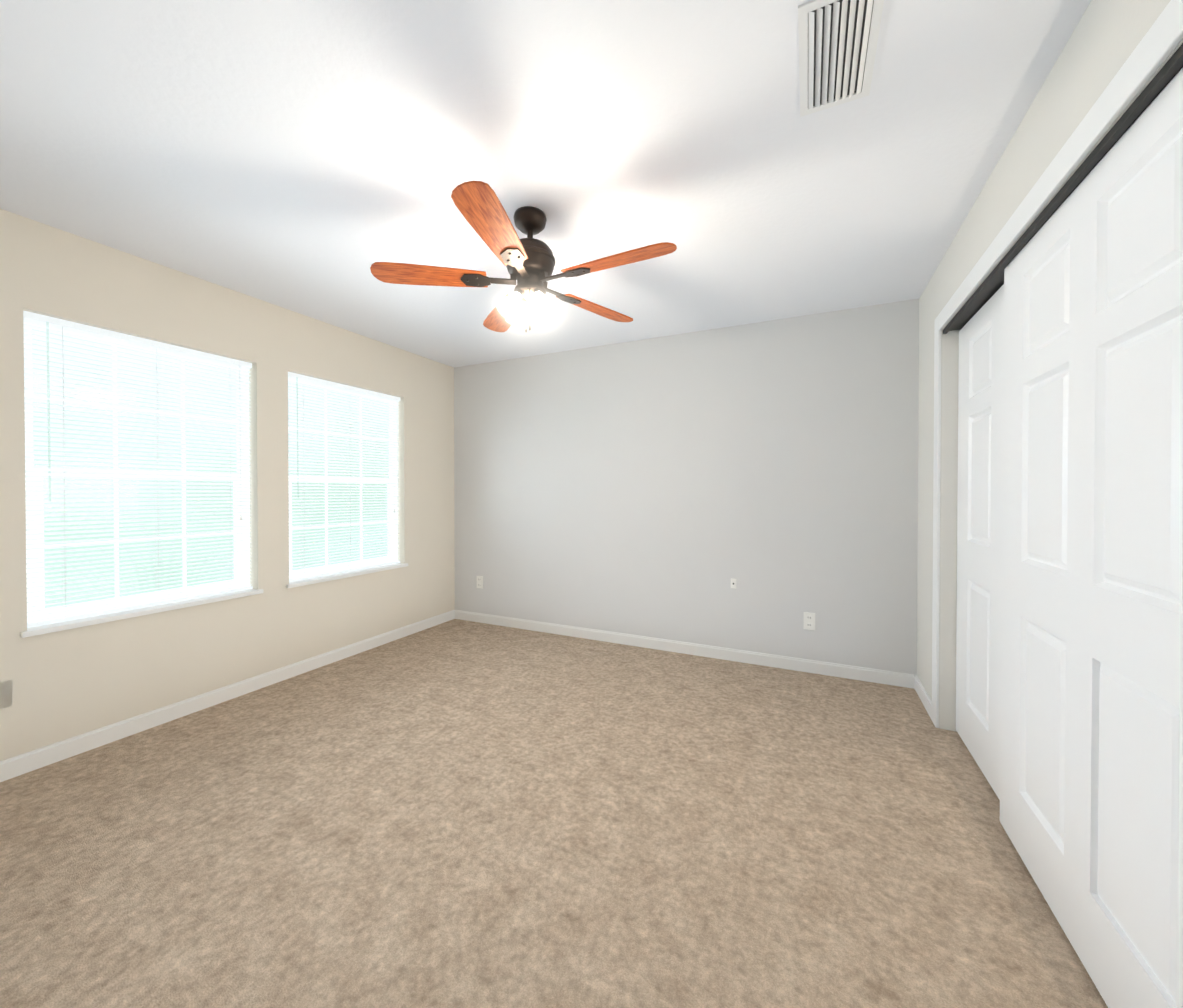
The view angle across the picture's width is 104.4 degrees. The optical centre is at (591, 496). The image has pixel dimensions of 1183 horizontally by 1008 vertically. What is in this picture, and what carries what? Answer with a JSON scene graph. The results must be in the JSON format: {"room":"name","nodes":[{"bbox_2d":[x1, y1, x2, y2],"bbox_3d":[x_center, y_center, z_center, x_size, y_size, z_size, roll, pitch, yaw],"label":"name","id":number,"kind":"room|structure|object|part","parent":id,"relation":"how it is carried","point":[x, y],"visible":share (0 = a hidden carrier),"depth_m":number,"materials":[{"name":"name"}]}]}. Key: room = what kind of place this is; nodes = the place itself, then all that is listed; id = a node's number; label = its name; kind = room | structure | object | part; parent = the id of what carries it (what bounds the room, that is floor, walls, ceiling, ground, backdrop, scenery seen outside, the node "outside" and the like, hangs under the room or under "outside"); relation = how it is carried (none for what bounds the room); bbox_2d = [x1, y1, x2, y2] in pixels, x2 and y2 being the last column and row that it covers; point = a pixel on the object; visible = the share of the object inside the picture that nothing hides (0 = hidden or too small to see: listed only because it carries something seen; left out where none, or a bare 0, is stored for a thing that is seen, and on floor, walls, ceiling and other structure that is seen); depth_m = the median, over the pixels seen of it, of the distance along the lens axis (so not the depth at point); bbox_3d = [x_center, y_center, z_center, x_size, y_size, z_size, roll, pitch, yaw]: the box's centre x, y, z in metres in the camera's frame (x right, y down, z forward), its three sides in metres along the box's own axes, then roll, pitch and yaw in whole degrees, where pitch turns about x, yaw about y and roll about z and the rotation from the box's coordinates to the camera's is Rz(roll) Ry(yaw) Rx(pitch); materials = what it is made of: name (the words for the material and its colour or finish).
{"room":"empty bedroom","nodes":[
{"label":"empty bedroom","id":0,"kind":"room"},
{"bbox_2d":[0,209,454,760],"bbox_3d":[-2.263,-0.010,2.662,0.140,2.440,4.050,0,1,25],"label":"wall","id":1,"kind":"structure","parent":0,"point":[68,683],"depth_m":2.65,"materials":[{"name":"paint"}]},
{"bbox_2d":[0,680,11,708],"bbox_3d":[-2.528,0.852,1.955,0.010,0.116,0.072,0,1,25],"label":"electrical outlet","id":2,"kind":"object","parent":1,"relation":"attached to","point":[6,693],"visible":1,"depth_m":1.97,"materials":[{"name":"white"}]},
{"bbox_2d":[23,322,249,622],"bbox_3d":[-2.388,-0.114,2.488,0.050,1.430,0.940,0,1,25],"label":"window","id":3,"kind":"structure","parent":1,"relation":"in","point":[84,605],"depth_m":2.37,"materials":[{"name":"white plastic"}]},
{"bbox_2d":[23,310,252,627],"bbox_3d":[-2.331,-0.120,2.461,0.054,1.412,0.924,0,1,25],"label":"window blind","id":4,"kind":"object","parent":3,"relation":"attached to","point":[43,321],"visible":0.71,"depth_m":2.36,"materials":[{"name":"white plastic"}]},
{"bbox_2d":[20,589,262,637],"bbox_3d":[-2.317,0.602,2.461,0.106,0.024,0.980,0,1,25],"label":"window sill","id":5,"kind":"structure","parent":1,"relation":"attached to","point":[56,627],"depth_m":2.33,"materials":[{"name":"white wood"}]},
{"bbox_2d":[0,610,454,781],"bbox_3d":[-2.193,1.167,2.641,0.013,0.085,4.050,0,1,25],"label":"baseboard","id":6,"kind":"structure","parent":1,"relation":"attached to","point":[18,765],"depth_m":2.53,"materials":[{"name":"white wood"}]},
{"bbox_2d":[288,380,397,578],"bbox_3d":[-1.901,-0.124,3.521,0.050,1.430,0.965,0,1,25],"label":"window","id":7,"kind":"structure","parent":1,"relation":"in","point":[290,576],"depth_m":3.55,"materials":[{"name":"white plastic"}]},
{"bbox_2d":[288,372,399,581],"bbox_3d":[-1.844,-0.130,3.494,0.054,1.412,0.949,0,1,25],"label":"window blind","id":8,"kind":"object","parent":7,"relation":"attached to","point":[317,382],"visible":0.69,"depth_m":3.43,"materials":[{"name":"white plastic"}]},
{"bbox_2d":[286,563,407,587],"bbox_3d":[-1.829,0.592,3.495,0.106,0.024,1.005,0,1,25],"label":"window sill","id":9,"kind":"structure","parent":1,"relation":"attached to","point":[336,576],"depth_m":3.40,"materials":[{"name":"white wood"}]},
{"bbox_2d":[0,0,1090,366],"bbox_3d":[-0.194,-1.271,1.674,4.715,0.100,4.290,0,1,25],"label":"ceiling","id":10,"kind":"structure","parent":0,"point":[314,158],"depth_m":1.60,"materials":[{"name":"paint"}]},
{"bbox_2d":[370,181,676,331],"bbox_3d":[-0.227,-0.963,1.978,1.213,0.520,1.254,0,1,25],"label":"ceiling fan","id":11,"kind":"object","parent":10,"relation":"hanging from","point":[528,262],"visible":1,"depth_m":1.92,"materials":[{"name":"brown wood"}]},
{"bbox_3d":[-0.684,-0.933,1.943,0.471,0.006,0.132,0,-10,-9],"label":"blade","id":12,"kind":"part","parent":11,"relation":"part of","materials":[{"name":"brown wood"}]},
{"label":"blade","id":13,"kind":"part","parent":11,"relation":"part of","materials":[{"name":"brown wood"}]},
{"bbox_3d":[-0.456,-0.937,2.381,0.132,0.006,0.471,12,-5,-26],"label":"blade","id":14,"kind":"part","parent":11,"relation":"part of","materials":[{"name":"brown wood"}]},
{"bbox_3d":[-0.268,-1.039,2.004,0.220,0.370,0.220,0,1,25],"label":"motor","id":15,"kind":"part","parent":11,"relation":"part of","materials":[{"name":"brown metal"}]},
{"bbox_3d":[0.031,-0.936,2.300,0.471,0.006,0.132,-1,12,-45],"label":"blade","id":16,"kind":"part","parent":11,"relation":"part of","materials":[{"name":"brown wood"}]},
{"bbox_3d":[0.105,-0.931,1.812,0.471,0.006,0.132,0,12,27],"label":"blade","id":17,"kind":"part","parent":11,"relation":"part of","materials":[{"name":"brown wood"}]},
{"bbox_2d":[798,0,883,116],"bbox_3d":[0.676,-1.210,1.262,0.190,0.012,0.365,0,1,25],"label":"ceiling vent","id":18,"kind":"object","parent":10,"relation":"in","point":[838,40],"visible":1,"depth_m":1.24,"materials":[{"name":"white metal"}]},
{"bbox_2d":[0,619,1107,1007],"bbox_3d":[-0.194,1.269,1.698,4.715,0.100,4.290,0,1,25],"label":"floor","id":19,"kind":"structure","parent":0,"point":[456,813],"depth_m":1.58,"materials":[{"name":"carpet"}]},
{"bbox_2d":[454,299,918,675],"bbox_3d":[0.696,-0.019,3.572,4.715,2.440,0.120,0,1,25],"label":"wall","id":20,"kind":"structure","parent":0,"point":[667,487],"depth_m":3.42,"materials":[{"name":"paint"}]},
{"bbox_2d":[477,576,482,588],"bbox_3d":[-1.057,0.813,4.335,0.072,0.116,0.010,0,1,25],"label":"electrical outlet","id":21,"kind":"object","parent":20,"relation":"attached to","point":[479,581],"visible":1,"depth_m":4.33,"materials":[{"name":"white plastic"}]},
{"bbox_2d":[455,610,914,688],"bbox_3d":[0.351,1.157,3.672,3.709,0.085,0.013,0,1,25],"label":"baseboard","id":22,"kind":"structure","parent":20,"relation":"attached to","point":[843,671],"depth_m":3.42,"materials":[{"name":"white wood"}]},
{"bbox_2d":[731,578,735,588],"bbox_3d":[1.035,0.638,3.345,0.040,0.070,0.012,0,1,25],"label":"outlet plate","id":23,"kind":"object","parent":20,"relation":"attached to","point":[733,583],"visible":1,"depth_m":3.35,"materials":[{"name":"white plastic"}]},
{"bbox_2d":[804,612,814,629],"bbox_3d":[1.489,0.855,3.135,0.072,0.116,0.010,0,1,25],"label":"electrical outlet","id":24,"kind":"object","parent":20,"relation":"attached to","point":[809,621],"visible":1,"depth_m":3.13,"materials":[{"name":"white plastic"}]},
{"bbox_2d":[917,0,1182,731],"bbox_3d":[1.233,0.006,1.013,0.120,2.440,4.050,0,1,25],"label":"wall","id":25,"kind":"structure","parent":0,"point":[1104,40],"depth_m":1.94,"materials":[{"name":"paint"}]},
{"bbox_2d":[914,675,931,719],"bbox_3d":[1.940,1.167,2.679,0.013,0.085,0.455,0,1,25],"label":"baseboard","id":26,"kind":"structure","parent":25,"relation":"attached to","point":[924,696],"depth_m":2.65,"materials":[{"name":"white wood"}]},
{"bbox_2d":[956,284,1003,799],"bbox_3d":[1.661,0.185,1.859,0.033,2.040,1.070,0,1,25],"label":"closet door","id":27,"kind":"structure","parent":25,"relation":"in","point":[979,512],"depth_m":2.04,"materials":[{"name":"white wood"}]},
{"bbox_2d":[932,0,1182,727],"bbox_3d":[1.415,0.143,1.556,0.014,2.155,2.005,0,1,25],"label":"trim","id":28,"kind":"structure","parent":25,"relation":"attached to","point":[1160,41],"depth_m":1.28,"materials":[{"name":"white wood"}]},
{"bbox_2d":[943,43,1182,333],"bbox_3d":[1.475,-0.839,1.518,0.112,0.020,1.831,0,1,25],"label":"track rail","id":29,"kind":"object","parent":25,"relation":"attached to","point":[993,282],"visible":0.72,"depth_m":1.22,"materials":[{"name":"grey metal"}]},
{"bbox_2d":[999,68,1182,1007],"bbox_3d":[1.303,0.192,1.203,0.033,2.040,1.070,0,1,25],"label":"closet door","id":30,"kind":"structure","parent":25,"relation":"in","point":[1091,764],"depth_m":1.12,"materials":[{"name":"white wood"}]},
{"label":"outside","id":31,"kind":"structure","parent":0,"visible":0},
{"bbox_2d":[32,329,388,607],"bbox_3d":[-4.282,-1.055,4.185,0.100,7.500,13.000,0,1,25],"label":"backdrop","id":32,"kind":"structure","parent":31,"point":[101,572],"depth_m":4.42,"materials":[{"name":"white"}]}
]}

